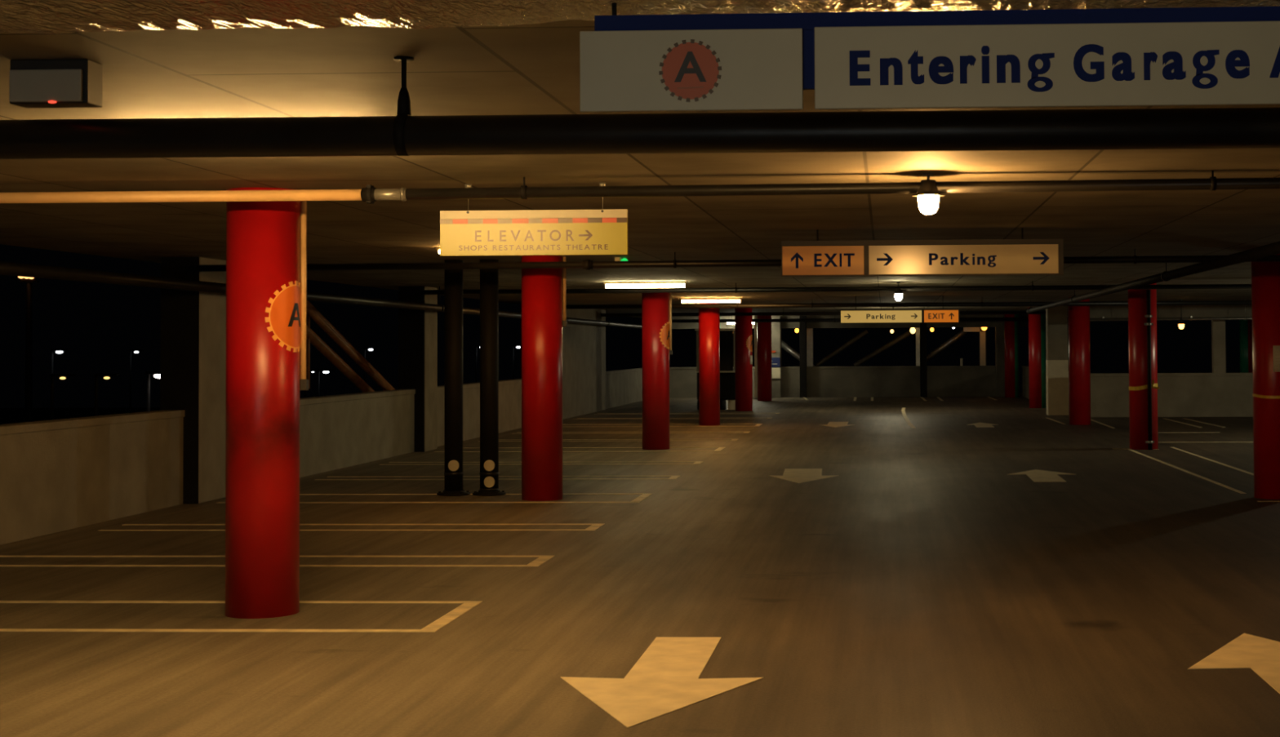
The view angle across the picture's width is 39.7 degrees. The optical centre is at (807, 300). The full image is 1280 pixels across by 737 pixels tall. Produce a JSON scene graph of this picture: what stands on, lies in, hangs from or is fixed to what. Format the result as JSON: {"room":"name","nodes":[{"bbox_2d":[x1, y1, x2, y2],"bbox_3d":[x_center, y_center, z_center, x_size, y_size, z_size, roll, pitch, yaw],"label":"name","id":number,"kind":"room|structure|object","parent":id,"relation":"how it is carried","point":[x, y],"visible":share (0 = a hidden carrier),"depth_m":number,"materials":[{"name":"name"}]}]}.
{"room":"parking garage","nodes":[
{"label":"parking garage","id":0,"kind":"room"},
{"bbox_2d":[0,378,521,545],"bbox_3d":[-6.767,1.705,19.928,0.250,1.005,35.300,0,-2,2],"label":"wall","id":1,"kind":"structure","parent":0,"point":[61,474],"depth_m":17.72,"materials":[{"name":"concrete"}]},
{"bbox_2d":[160,257,226,503],"bbox_3d":[-6.732,0.866,19.301,0.425,2.650,0.792,0,-2,2],"label":"column","id":2,"kind":"structure","parent":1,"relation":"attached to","point":[193,344],"depth_m":18.93,"materials":[{"name":"concrete"}]},
{"bbox_2d":[398,286,437,452],"bbox_3d":[-6.326,1.106,28.569,0.425,2.650,0.792,0,-2,2],"label":"column","id":3,"kind":"structure","parent":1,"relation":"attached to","point":[417,329],"depth_m":28.19,"materials":[{"name":"concrete"}]},
{"bbox_2d":[520,301,521,378],"bbox_3d":[-5.915,1.350,37.957,0.425,2.650,0.792,0,-2,2],"label":"trim","id":4,"kind":"structure","parent":1,"relation":"attached to","point":[520,301],"depth_m":37.58,"materials":[{"name":"concrete"}]},
{"bbox_2d":[562,309,605,419],"bbox_3d":[-5.736,1.472,42.668,0.300,2.650,8.600,0,-2,2],"label":"wall","id":5,"kind":"structure","parent":0,"point":[584,345],"depth_m":43.57,"materials":[{"name":"concrete"}]},
{"bbox_2d":[605,368,642,408],"bbox_3d":[-5.353,2.545,52.196,0.250,1.000,10.480,0,-2,2],"label":"wall","id":6,"kind":"structure","parent":0,"point":[623,387],"depth_m":50.63,"materials":[{"name":"concrete"}]},
{"bbox_2d":[0,391,1279,736],"bbox_3d":[5.334,2.486,27.237,23.750,0.300,71.000,0,-2,2],"label":"floor","id":7,"kind":"structure","parent":0,"point":[923,588],"depth_m":11.72,"materials":[{"name":"concrete"}]},
{"bbox_2d":[0,600,482,631],"bbox_3d":[-4.429,1.958,10.955,4.570,0.005,1.225,0,-2,2],"label":"stall line","id":8,"kind":"object","parent":7,"relation":"on","point":[466,606],"visible":1,"depth_m":10.58,"materials":[{"name":"paint"}]},
{"bbox_2d":[225,187,300,618],"bbox_3d":[-3.422,0.632,11.053,0.444,2.650,0.444,0,-2,2],"label":"column","id":9,"kind":"structure","parent":7,"relation":"on","point":[263,238],"depth_m":10.86,"materials":[{"name":"paint"}]},
{"bbox_2d":[265,280,301,352],"bbox_3d":[-3.257,0.101,11.029,0.110,0.448,0.383,-1,-2,12],"label":"round badge","id":10,"kind":"object","parent":9,"relation":"attached to","point":[284,315],"visible":1,"depth_m":10.94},
{"bbox_2d":[299,200,308,390],"bbox_3d":[-3.193,-0.061,11.151,0.050,1.260,0.052,0,-2,2],"label":"conduit","id":11,"kind":"object","parent":9,"relation":"attached to","point":[304,383],"visible":0.91,"depth_m":11.13,"materials":[{"name":"plastic"}]},
{"bbox_2d":[0,555,555,566],"bbox_3d":[-4.307,2.030,13.734,4.570,0.005,0.680,0,-2,2],"label":"stall line","id":12,"kind":"object","parent":7,"relation":"on","point":[538,562],"visible":0.75,"depth_m":13.69,"materials":[{"name":"paint"}]},
{"bbox_2d":[98,523,604,530],"bbox_3d":[-4.196,2.096,16.280,4.570,0.005,0.580,0,-2,2],"label":"stall line","id":13,"kind":"object","parent":7,"relation":"on","point":[594,526],"visible":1,"depth_m":16.09,"materials":[{"name":"paint"}]},
{"bbox_2d":[217,493,653,502],"bbox_3d":[-4.059,2.177,19.396,4.570,0.005,1.120,0,-2,2],"label":"stall line","id":14,"kind":"object","parent":7,"relation":"on","point":[643,495],"visible":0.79,"depth_m":18.92,"materials":[{"name":"paint"}]},
{"bbox_2d":[436,259,470,495],"bbox_3d":[-4.006,0.864,19.899,0.370,2.644,0.370,0,-2,2],"label":"column","id":15,"kind":"structure","parent":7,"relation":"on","point":[453,278],"depth_m":19.81,"materials":[{"name":"black metal"}]},
{"bbox_2d":[472,259,506,495],"bbox_3d":[-3.601,0.862,19.881,0.370,2.644,0.370,0,-2,2],"label":"pipe","id":16,"kind":"object","parent":7,"relation":"on","point":[489,278],"visible":1,"depth_m":19.80,"materials":[{"name":"black metal"}]},
{"bbox_2d":[315,475,679,479],"bbox_3d":[-3.929,2.255,22.382,4.570,0.005,0.560,0,-2,2],"label":"stall line","id":17,"kind":"object","parent":7,"relation":"on","point":[671,477],"visible":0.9,"depth_m":22.23,"materials":[{"name":"paint"}]},
{"bbox_2d":[379,461,703,465],"bbox_3d":[-3.804,2.328,25.214,4.570,0.005,0.550,0,-2,2],"label":"stall line","id":18,"kind":"object","parent":7,"relation":"on","point":[695,462],"visible":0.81,"depth_m":25.33,"materials":[{"name":"paint"}]},
{"bbox_2d":[521,255,562,501],"bbox_3d":[-2.908,0.844,19.250,0.444,2.650,0.444,0,-2,2],"label":"column","id":19,"kind":"structure","parent":7,"relation":"on","point":[541,288],"depth_m":19.06,"materials":[{"name":"paint"}]},
{"bbox_2d":[562,257,567,327],"bbox_3d":[-2.671,-0.095,19.319,0.050,0.770,0.052,0,-2,2],"label":"conduit","id":20,"kind":"object","parent":19,"relation":"attached to","point":[564,301],"visible":1,"depth_m":19.31,"materials":[{"name":"plastic"}]},
{"bbox_2d":[434,447,724,452],"bbox_3d":[-3.659,2.414,28.524,4.570,0.005,1.120,0,-2,2],"label":"stall line","id":21,"kind":"object","parent":7,"relation":"on","point":[718,449],"visible":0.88,"depth_m":28.32,"materials":[{"name":"paint"}]},
{"bbox_2d":[498,439,737,441],"bbox_3d":[-3.538,2.486,31.306,4.570,0.005,0.550,0,-2,2],"label":"stall line","id":22,"kind":"object","parent":7,"relation":"on","point":[562,439],"visible":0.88,"depth_m":31.43,"materials":[{"name":"paint"}]},
{"bbox_2d":[517,431,749,433],"bbox_3d":[-3.415,2.559,34.102,4.570,0.005,0.550,0,-2,2],"label":"stall line","id":23,"kind":"object","parent":7,"relation":"on","point":[517,432],"visible":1,"depth_m":33.90,"materials":[{"name":"paint"}]},
{"bbox_2d":[641,293,669,449],"bbox_3d":[-2.477,1.088,28.637,0.444,2.650,0.444,0,-2,2],"label":"column","id":24,"kind":"structure","parent":7,"relation":"on","point":[655,306],"depth_m":28.44,"materials":[{"name":"paint"}]},
{"bbox_2d":[659,321,669,349],"bbox_3d":[-2.311,0.571,28.613,0.110,0.448,0.383,-1,-2,12],"label":"round badge","id":25,"kind":"object","parent":24,"relation":"attached to","point":[664,334],"visible":1,"depth_m":28.51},
{"bbox_2d":[669,293,672,355],"bbox_3d":[-2.236,0.323,28.686,0.050,1.120,0.052,0,-2,2],"label":"conduit","id":26,"kind":"object","parent":24,"relation":"attached to","point":[670,294],"visible":0.91,"depth_m":28.67,"materials":[{"name":"plastic"}]},
{"bbox_2d":[560,636,764,728],"bbox_3d":[-0.729,1.883,8.816,1.020,0.004,2.370,0,-2,2],"label":"floor arrow","id":27,"kind":"object","parent":7,"relation":"on","point":[664,679],"depth_m":8.63,"materials":[{"name":"paint"}]},
{"bbox_2d":[562,423,762,426],"bbox_3d":[-3.276,2.641,37.273,4.570,0.005,1.100,0,-2,2],"label":"parking line","id":28,"kind":"object","parent":7,"relation":"on","point":[757,424],"visible":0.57,"depth_m":36.87,"materials":[{"name":"paint"}]},
{"bbox_2d":[573,417,772,419],"bbox_3d":[-3.121,2.733,40.819,4.570,0.005,0.600,0,-2,2],"label":"parking line","id":29,"kind":"object","parent":7,"relation":"on","point":[752,417],"visible":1,"depth_m":40.62,"materials":[{"name":"paint"}]},
{"bbox_2d":[698,299,719,426],"bbox_3d":[-2.086,1.311,37.215,0.444,2.650,0.444,0,-2,2],"label":"column","id":30,"kind":"structure","parent":7,"relation":"on","point":[708,318],"depth_m":37.02,"materials":[{"name":"paint"}]},
{"bbox_2d":[694,328,735,409],"bbox_3d":[-2.408,1.818,46.614,1.100,2.130,0.850,0,-2,2],"label":"kiosk","id":31,"kind":"object","parent":7,"relation":"on","point":[727,375],"visible":0.47,"depth_m":46.32,"materials":[{"name":"black paint"}]},
{"bbox_2d":[734,307,752,411],"bbox_3d":[-1.658,1.522,45.382,0.444,2.650,0.444,0,-2,2],"label":"column","id":32,"kind":"structure","parent":7,"relation":"on","point":[743,324],"depth_m":45.20,"materials":[{"name":"paint"}]},
{"bbox_2d":[746,334,752,351],"bbox_3d":[-1.493,1.105,45.349,0.110,0.448,0.383,-1,-2,14],"label":"round badge","id":33,"kind":"object","parent":32,"relation":"attached to","point":[749,340],"visible":1,"depth_m":45.24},
{"bbox_2d":[753,315,757,399],"bbox_3d":[-1.617,1.789,55.571,0.220,2.650,0.230,0,-2,2],"label":"post","id":34,"kind":"object","parent":7,"relation":"on","point":[755,317],"visible":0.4,"depth_m":55.50,"materials":[{"name":"metal"}]},
{"bbox_2d":[756,315,771,400],"bbox_3d":[-1.337,1.745,53.963,0.444,2.650,0.444,0,-2,2],"label":"column","id":35,"kind":"structure","parent":7,"relation":"on","point":[763,329],"depth_m":53.78,"materials":[{"name":"paint"}]},
{"bbox_2d":[770,468,839,483],"bbox_3d":[-0.054,2.238,22.503,0.900,0.004,2.500,0,-2,2],"label":"floor arrow","id":36,"kind":"object","parent":7,"relation":"on","point":[795,475],"depth_m":22.49,"materials":[{"name":"paint"}]},
{"bbox_2d":[819,422,853,427],"bbox_3d":[0.620,2.620,37.223,0.750,0.004,2.600,0,-2,2],"label":"floor arrow","id":37,"kind":"object","parent":7,"relation":"on","point":[835,424],"depth_m":37.00,"materials":[{"name":"paint"}]},
{"bbox_2d":[901,407,915,428],"bbox_3d":[2.308,2.716,41.232,0.158,0.005,11.702,0,-2,2],"label":"centre line","id":38,"kind":"object","parent":7,"relation":"on","point":[903,410],"visible":1,"depth_m":39.66,"materials":[{"name":"paint"}]},
{"bbox_2d":[966,422,998,427],"bbox_3d":[3.640,2.590,36.696,0.660,0.004,2.250,0,-2,2],"label":"floor arrow","id":39,"kind":"object","parent":7,"relation":"on","point":[980,424],"depth_m":36.60,"materials":[{"name":"paint"}]},
{"bbox_2d":[1004,314,1018,397],"bbox_3d":[6.472,1.756,55.944,0.444,2.650,0.444,0,-2,2],"label":"column","id":40,"kind":"structure","parent":7,"relation":"on","point":[1011,328],"depth_m":55.75,"materials":[{"name":"red paint"}]},
{"bbox_2d":[1028,309,1046,408],"bbox_3d":[6.066,1.513,46.576,0.444,2.650,0.444,0,-2,2],"label":"column","id":41,"kind":"structure","parent":7,"relation":"on","point":[1037,322],"depth_m":46.39,"materials":[{"name":"red paint"}]},
{"bbox_2d":[1007,469,1072,481],"bbox_3d":[2.975,2.217,22.321,0.880,0.004,2.100,0,-2,2],"label":"floor arrow","id":42,"kind":"object","parent":7,"relation":"on","point":[1036,475],"depth_m":22.29,"materials":[{"name":"paint"}]},
{"bbox_2d":[1067,297,1090,425],"bbox_3d":[5.658,1.256,36.687,0.444,2.650,0.444,0,-2,2],"label":"column","id":43,"kind":"structure","parent":7,"relation":"on","point":[1079,360],"depth_m":36.49,"materials":[{"name":"paint"}]},
{"bbox_2d":[1128,283,1158,449],"bbox_3d":[5.321,1.029,27.957,0.444,2.650,0.444,0,-2,2],"label":"column","id":44,"kind":"structure","parent":7,"relation":"on","point":[1137,299],"depth_m":27.78,"materials":[{"name":"paint"}]},
{"bbox_2d":[1128,380,1159,390],"bbox_3d":[5.322,1.340,27.949,0.454,0.171,0.454,0,-2,2],"label":"caution tape","id":45,"kind":"object","parent":44,"relation":"attached to","point":[1153,385],"visible":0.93,"depth_m":27.74,"materials":[{"name":"yellow plastic"}]},
{"bbox_2d":[1144,289,1154,449],"bbox_3d":[5.376,1.088,27.718,0.140,2.520,0.088,0,-2,2],"label":"drain pipe","id":46,"kind":"object","parent":44,"relation":"attached to","point":[1148,316],"visible":0.93,"depth_m":27.69,"materials":[{"name":"metal"}]},
{"bbox_2d":[1128,449,1246,493],"bbox_3d":[4.943,2.240,23.591,0.060,0.004,8.271,0,-2,2],"label":"parking line","id":47,"kind":"object","parent":7,"relation":"on","point":[1133,451],"depth_m":22.42,"materials":[{"name":"paint"}]},
{"bbox_2d":[1171,447,1253,475],"bbox_3d":[5.730,2.267,24.773,0.060,0.004,7.100,0,-2,2],"label":"parking line","id":48,"kind":"object","parent":7,"relation":"on","point":[1197,455],"depth_m":24.68,"materials":[{"name":"paint"}]},
{"bbox_2d":[1187,633,1279,693],"bbox_3d":[2.435,1.867,8.839,1.020,0.004,2.400,0,-2,2],"label":"floor arrow","id":49,"kind":"object","parent":7,"relation":"on","point":[1260,655],"depth_m":9.23,"materials":[{"name":"paint"}]},
{"bbox_2d":[1239,320,1252,373],"bbox_3d":[14.065,1.729,56.413,0.444,2.650,0.444,0,-2,2],"label":"column","id":50,"kind":"structure","parent":7,"relation":"on","point":[1245,326],"depth_m":56.22,"materials":[{"name":"green paint"}]},
{"bbox_2d":[1251,253,1279,499],"bbox_3d":[5.022,0.796,18.974,0.444,2.650,0.444,0,-2,2],"label":"column","id":51,"kind":"structure","parent":7,"relation":"on","point":[1265,276],"depth_m":18.79,"materials":[{"name":"paint"}]},
{"bbox_2d":[1272,345,1279,372],"bbox_3d":[5.064,0.620,18.771,0.210,0.280,0.031,0,-2,-11],"label":"paper notice","id":52,"kind":"object","parent":51,"relation":"attached to","point":[1276,348],"visible":1,"depth_m":18.75,"materials":[{"name":"beige paper"}]},
{"bbox_2d":[0,19,1279,318],"bbox_3d":[5.043,-0.461,27.327,24.300,0.300,71.000,0,-2,2],"label":"ceiling","id":53,"kind":"structure","parent":0,"point":[520,69],"depth_m":10.64,"materials":[{"name":"concrete"}]},
{"bbox_2d":[8,58,102,108],"bbox_3d":[-2.605,-0.750,6.089,0.273,0.155,0.145,0,-2,2],"label":"security camera","id":54,"kind":"object","parent":53,"relation":"attached to","point":[75,82],"visible":1,"depth_m":6.03,"materials":[{"name":"grey plastic"}]},
{"bbox_2d":[0,189,361,203],"bbox_3d":[-4.836,-0.635,10.442,4.435,0.134,0.080,0,-2,2],"label":"pipe","id":55,"kind":"object","parent":53,"relation":"hanging from","point":[313,194],"visible":1,"depth_m":10.37,"materials":[{"name":"metal"}]},
{"bbox_2d":[0,261,641,328],"bbox_3d":[-5.736,0.109,32.540,0.128,0.455,48.500,0,-2,2],"label":"pipe","id":56,"kind":"object","parent":53,"relation":"hanging from","point":[10,268],"visible":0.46,"depth_m":17.70,"materials":[{"name":"grey metal"}]},
{"bbox_2d":[440,182,627,256],"bbox_3d":[-1.669,-0.493,10.710,1.147,0.437,0.043,0,-2,2],"label":"sign","id":57,"kind":"object","parent":53,"relation":"hanging from","point":[468,233],"visible":0.95,"depth_m":10.70,"materials":[{"name":"yellow metal"}]},
{"bbox_2d":[0,56,1279,159],"bbox_3d":[1.006,-0.674,5.941,16.500,0.352,0.141,0,-2,2],"label":"pipe","id":58,"kind":"object","parent":53,"relation":"hanging from","point":[403,134],"visible":1,"depth_m":5.95,"materials":[{"name":"black metal"}]},
{"bbox_2d":[0,0,1279,34],"bbox_3d":[-0.226,-0.802,4.106,7.600,0.179,1.040,0,-2,2],"label":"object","id":59,"kind":"structure","parent":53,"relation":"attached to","point":[16,16],"depth_m":4.33,"materials":[{"name":"silver metal"}]},
{"bbox_2d":[579,2,1279,112],"bbox_3d":[0.374,-0.565,4.014,1.796,0.254,0.035,0,-2,2],"label":"sign","id":60,"kind":"object","parent":59,"relation":"hanging from","point":[1183,56],"visible":1,"depth_m":4.00,"materials":[{"name":"white metal"}]},
{"bbox_2d":[603,281,687,288],"bbox_3d":[-2.473,-0.239,26.749,1.270,0.095,0.060,0,-2,2],"label":"tube light","id":61,"kind":"object","parent":53,"relation":"attached to","point":[607,284],"visible":1,"depth_m":26.73,"materials":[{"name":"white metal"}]},
{"bbox_2d":[680,297,742,302],"bbox_3d":[-1.963,-0.004,35.632,1.250,0.105,0.060,0,-2,2],"label":"tube light","id":62,"kind":"object","parent":53,"relation":"attached to","point":[683,300],"visible":1,"depth_m":35.60,"materials":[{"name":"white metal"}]},
{"bbox_2d":[195,248,1279,271],"bbox_3d":[3.148,-0.448,18.297,19.300,0.180,0.108,0,-2,2],"label":"ceiling pipe","id":63,"kind":"object","parent":53,"relation":"hanging from","point":[588,264],"visible":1,"depth_m":18.49,"materials":[{"name":"black metal"}]},
{"bbox_2d":[360,170,1279,204],"bbox_3d":[3.409,-0.681,10.082,12.060,0.147,0.104,0,-2,2],"label":"ceiling pipe","id":64,"kind":"object","parent":53,"relation":"hanging from","point":[370,194],"visible":1,"depth_m":10.21,"materials":[{"name":"black metal"}]},
{"bbox_2d":[911,173,944,214],"bbox_3d":[0.698,-0.617,10.199,0.190,0.240,0.190,0,-2,2],"label":"lamp","id":65,"kind":"object","parent":64,"relation":"hanging from","point":[928,194],"visible":1,"depth_m":10.15,"materials":[{"name":"glass"}]},
{"bbox_2d":[917,195,938,214],"bbox_3d":[0.698,-0.554,10.197,0.122,0.114,0.122,0,-2,2],"label":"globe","id":66,"kind":"object","parent":65,"relation":"on","point":[927,204],"depth_m":10.15},
{"bbox_2d":[600,307,1045,316],"bbox_3d":[0.466,0.282,45.031,11.600,0.212,0.104,0,-2,2],"label":"ceiling pipe","id":67,"kind":"object","parent":53,"relation":"hanging from","point":[780,313],"visible":0.49,"depth_m":45.04,"materials":[{"name":"black metal"}]},
{"bbox_2d":[422,280,1251,294],"bbox_3d":[3.546,-0.227,27.386,19.300,0.150,0.086,0,-2,2],"label":"ceiling pipe","id":68,"kind":"object","parent":53,"relation":"hanging from","point":[1032,287],"visible":0.7,"depth_m":27.48,"materials":[{"name":"black metal"}]},
{"bbox_2d":[893,281,903,301],"bbox_3d":[1.414,-0.141,27.477,0.190,0.295,0.190,0,-2,2],"label":"lamp","id":69,"kind":"object","parent":68,"relation":"hanging from","point":[898,293],"visible":1,"depth_m":27.43,"materials":[{"name":"glass"}]},
{"bbox_2d":[671,317,1028,323],"bbox_3d":[0.816,0.517,53.020,11.600,0.267,0.114,0,-2,2],"label":"ceiling pipe","id":70,"kind":"object","parent":53,"relation":"hanging from","point":[811,320],"visible":0.48,"depth_m":53.02,"materials":[{"name":"metal"}]},
{"bbox_2d":[840,295,959,323],"bbox_3d":[1.828,0.176,34.985,2.362,0.540,0.052,0,-2,2],"label":"parking sign","id":71,"kind":"object","parent":53,"relation":"hanging from","point":[950,315],"visible":1,"depth_m":34.96,"materials":[{"name":"plastic"}]},
{"bbox_2d":[566,297,1251,309],"bbox_3d":[3.931,0.027,36.174,19.300,0.202,0.104,0,-2,2],"label":"ceiling pipe","id":72,"kind":"object","parent":53,"relation":"hanging from","point":[982,304],"visible":0.86,"depth_m":36.23,"materials":[{"name":"black metal"}]},
{"bbox_2d":[781,227,1063,277],"bbox_3d":[0.972,-0.410,15.011,2.400,0.404,0.052,0,-2,2],"label":"parking sign","id":73,"kind":"object","parent":53,"relation":"hanging from","point":[987,257],"visible":1,"depth_m":14.99,"materials":[{"name":"plastic"}]},
{"bbox_2d":[1026,241,1279,313],"bbox_3d":[4.450,-0.183,26.995,0.120,0.267,26.300,0,-2,2],"label":"pipe","id":74,"kind":"object","parent":53,"relation":"hanging from","point":[1272,249],"visible":0.88,"depth_m":19.27,"materials":[{"name":"metal"}]},
{"bbox_2d":[1089,305,1252,321],"bbox_3d":[9.966,0.205,39.109,7.500,0.467,0.060,0,-2,2],"label":"conduit","id":75,"kind":"object","parent":53,"relation":"hanging from","point":[1245,317],"visible":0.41,"depth_m":39.15,"materials":[{"name":"metal"}]},
{"bbox_2d":[669,365,995,398],"bbox_3d":[0.451,2.649,57.311,11.370,1.000,0.280,0,-2,2],"label":"wall","id":76,"kind":"structure","parent":0,"point":[904,380],"depth_m":57.12,"materials":[{"name":"concrete"}]},
{"bbox_2d":[771,357,780,367],"bbox_3d":[-1.086,2.005,57.044,0.370,0.310,0.047,0,-2,2],"label":"wall sign","id":77,"kind":"object","parent":76,"relation":"attached to","point":[775,362],"visible":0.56,"depth_m":57.02,"materials":[{"name":"blue paper"}]},
{"bbox_2d":[771,315,781,397],"bbox_3d":[-1.065,1.832,57.323,0.370,2.650,0.500,0,-2,2],"label":"column","id":78,"kind":"structure","parent":76,"relation":"attached to","point":[775,326],"depth_m":57.08,"materials":[{"name":"concrete"}]},
{"bbox_2d":[771,367,781,378],"bbox_3d":[-1.076,2.352,57.039,0.395,0.365,0.039,0,-2,2],"label":"board","id":79,"kind":"object","parent":76,"relation":"attached to","point":[775,371],"visible":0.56,"depth_m":57.02,"materials":[{"name":"beige paint"}]},
{"bbox_2d":[799,315,806,397],"bbox_3d":[-0.156,1.826,57.284,0.210,2.650,0.500,0,-2,2],"label":"column","id":80,"kind":"structure","parent":76,"relation":"attached to","point":[802,326],"depth_m":57.03,"materials":[{"name":"black paint"}]},
{"bbox_2d":[920,323,927,397],"bbox_3d":[3.740,1.801,57.114,0.210,2.650,0.500,0,-2,2],"label":"column","id":81,"kind":"structure","parent":76,"relation":"attached to","point":[923,393],"depth_m":56.87,"materials":[{"name":"black paint"}]},
{"bbox_2d":[995,314,1004,396],"bbox_3d":[6.303,1.785,57.002,0.440,2.650,0.500,0,-2,2],"label":"column","id":82,"kind":"structure","parent":76,"relation":"attached to","point":[999,329],"depth_m":56.76,"materials":[{"name":"concrete"}]},
{"bbox_2d":[671,314,1026,328],"bbox_3d":[0.931,0.697,57.355,12.350,0.400,0.200,0,-2,2],"label":"beam","id":83,"kind":"structure","parent":0,"point":[962,323],"depth_m":57.23,"materials":[{"name":"concrete"}]},
{"bbox_2d":[1021,365,1069,413],"bbox_3d":[6.699,2.410,49.458,0.230,1.000,14.900,0,-2,2],"label":"wall","id":84,"kind":"structure","parent":0,"point":[1025,382],"depth_m":55.44,"materials":[{"name":"concrete"}]},
{"bbox_2d":[1045,306,1068,415],"bbox_3d":[5.912,1.389,41.799,0.480,2.650,0.490,0,-2,2],"label":"column","id":85,"kind":"structure","parent":84,"relation":"attached to","point":[1056,317],"depth_m":41.55,"materials":[{"name":"concrete"}]},
{"bbox_2d":[1089,305,1252,318],"bbox_3d":[11.948,0.181,40.255,11.640,0.380,0.220,0,-2,2],"label":"trim","id":86,"kind":"structure","parent":0,"point":[1162,311],"depth_m":40.29,"materials":[{"name":"metal"}]},
{"bbox_2d":[1089,315,1226,319],"bbox_3d":[9.964,0.392,40.183,7.600,0.085,0.085,0,-2,2],"label":"conduit","id":87,"kind":"object","parent":86,"relation":"attached to","point":[1191,317],"visible":0.29,"depth_m":40.23,"materials":[{"name":"metal"}]},
{"bbox_2d":[1090,372,1253,417],"bbox_3d":[11.958,2.140,40.198,11.640,1.000,0.280,0,-2,2],"label":"wall","id":88,"kind":"structure","parent":0,"point":[1179,394],"depth_m":40.22,"materials":[{"name":"concrete"}]},
{"bbox_2d":[1211,320,1226,373],"bbox_3d":[9.415,1.022,40.349,0.280,1.270,0.190,0,-2,2],"label":"column","id":89,"kind":"structure","parent":88,"relation":"on","point":[1218,326],"depth_m":40.26,"materials":[{"name":"concrete"}]},
{"label":"outside","id":90,"kind":"structure","parent":0,"visible":0},
{"bbox_2d":[0,407,159,424],"bbox_3d":[-35.988,9.336,91.451,200.000,0.200,220.000,0,-2,2],"label":"ground","id":91,"kind":"structure","parent":90,"point":[7,415],"depth_m":187.79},
{"bbox_2d":[17,276,39,422],"bbox_3d":[-27.071,3.745,61.129,0.674,9.296,0.395,0,-2,2],"label":"street lamp","id":92,"kind":"object","parent":91,"relation":"on","point":[28,346],"visible":0.43,"depth_m":61.15,"materials":[{"name":"black metal"}]},
{"bbox_2d":[50,349,68,373],"bbox_3d":[-39.038,5.891,91.674,0.890,6.730,0.240,0,-2,2],"label":"street lamp","id":93,"kind":"object","parent":91,"relation":"on","point":[58,351],"visible":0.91,"depth_m":91.70,"materials":[{"name":"black metal"}]},
{"bbox_2d":[48,373,75,420],"bbox_3d":[-25.902,5.461,61.071,0.890,5.850,0.240,0,-2,2],"label":"street lamp","id":94,"kind":"object","parent":91,"relation":"on","point":[51,392],"visible":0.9,"depth_m":61.09,"materials":[{"name":"black metal"}]},
{"bbox_2d":[93,373,119,416],"bbox_3d":[-24.344,5.451,61.003,0.890,5.850,0.240,0,-2,2],"label":"street lamp","id":95,"kind":"object","parent":91,"relation":"on","point":[95,375],"visible":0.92,"depth_m":61.02,"materials":[{"name":"black metal"}]},
{"bbox_2d":[128,349,143,413],"bbox_3d":[-42.718,6.464,111.846,0.890,6.680,0.240,0,-2,2],"label":"street lamp","id":96,"kind":"object","parent":91,"relation":"on","point":[130,350],"visible":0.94,"depth_m":111.83,"materials":[{"name":"black metal"}]},
{"bbox_2d":[146,371,159,411],"bbox_3d":[-22.486,5.409,60.922,0.890,5.910,0.240,0,-2,2],"label":"street lamp","id":97,"kind":"object","parent":91,"relation":"on","point":[157,374],"visible":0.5,"depth_m":60.94,"materials":[{"name":"black metal"}]},
{"bbox_2d":[316,368,334,396],"bbox_3d":[-24.969,6.356,91.046,0.890,5.620,0.240,0,-2,2],"label":"street lamp","id":98,"kind":"object","parent":91,"relation":"on","point":[325,371],"visible":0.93,"depth_m":91.05,"materials":[{"name":"black metal"}]},
{"bbox_2d":[306,300,395,392],"bbox_3d":[-7.027,3.463,35.714,0.300,7.023,21.144,0,-2,2],"label":"diagonal brace","id":99,"kind":"object","parent":91,"relation":"on","point":[312,337],"visible":0.16,"depth_m":27.54,"materials":[{"name":"brown metal"}]},
{"bbox_2d":[806,328,813,366],"bbox_3d":[0.073,4.397,59.049,0.414,7.600,0.380,0,-2,2],"label":"steel post","id":100,"kind":"object","parent":91,"relation":"on","point":[809,331],"visible":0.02,"depth_m":59.03,"materials":[{"name":"grey metal"}]},
{"bbox_2d":[781,340,815,366],"bbox_3d":[-0.351,1.871,59.344,1.423,1.168,0.200,0,-2,2],"label":"diagonal brace","id":101,"kind":"object","parent":100,"relation":"attached to","point":[787,348],"visible":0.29,"depth_m":59.31,"materials":[{"name":"metal"}]},
{"bbox_2d":[815,328,868,366],"bbox_3d":[1.137,1.611,59.285,1.798,1.286,0.140,0,-2,2],"label":"diagonal brace","id":102,"kind":"object","parent":101,"relation":"attached to","point":[860,335],"visible":0.93,"depth_m":59.25,"materials":[{"name":"metal"}]},
{"bbox_2d":[915,327,919,365],"bbox_3d":[3.699,4.374,58.891,0.333,7.600,0.380,0,-2,2],"label":"steel post","id":103,"kind":"object","parent":91,"relation":"on","point":[917,329],"visible":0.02,"depth_m":58.87,"materials":[{"name":"grey metal"}]},
{"bbox_2d":[853,329,915,366],"bbox_3d":[2.579,1.587,59.223,2.112,1.338,0.160,0,-2,2],"label":"diagonal brace","id":104,"kind":"object","parent":103,"relation":"attached to","point":[908,333],"visible":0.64,"depth_m":59.19,"materials":[{"name":"metal"}]},
{"bbox_2d":[979,327,986,365],"bbox_3d":[5.859,4.360,58.797,0.386,7.600,0.380,0,-2,2],"label":"steel post","id":105,"kind":"object","parent":91,"relation":"on","point":[982,334],"visible":0.02,"depth_m":58.79,"materials":[{"name":"beige metal"}]},
{"bbox_2d":[963,327,983,331],"bbox_3d":[5.570,0.963,58.898,0.740,0.160,0.180,0,-2,2],"label":"header beam","id":106,"kind":"structure","parent":105,"relation":"attached to","point":[965,329],"depth_m":58.82,"materials":[{"name":"beige paint"}]},
{"bbox_2d":[926,329,966,361],"bbox_3d":[4.631,1.499,59.135,1.428,1.096,0.180,0,-2,2],"label":"diagonal brace","id":107,"kind":"object","parent":106,"relation":"attached to","point":[962,333],"visible":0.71,"depth_m":59.09,"materials":[{"name":"metal"}]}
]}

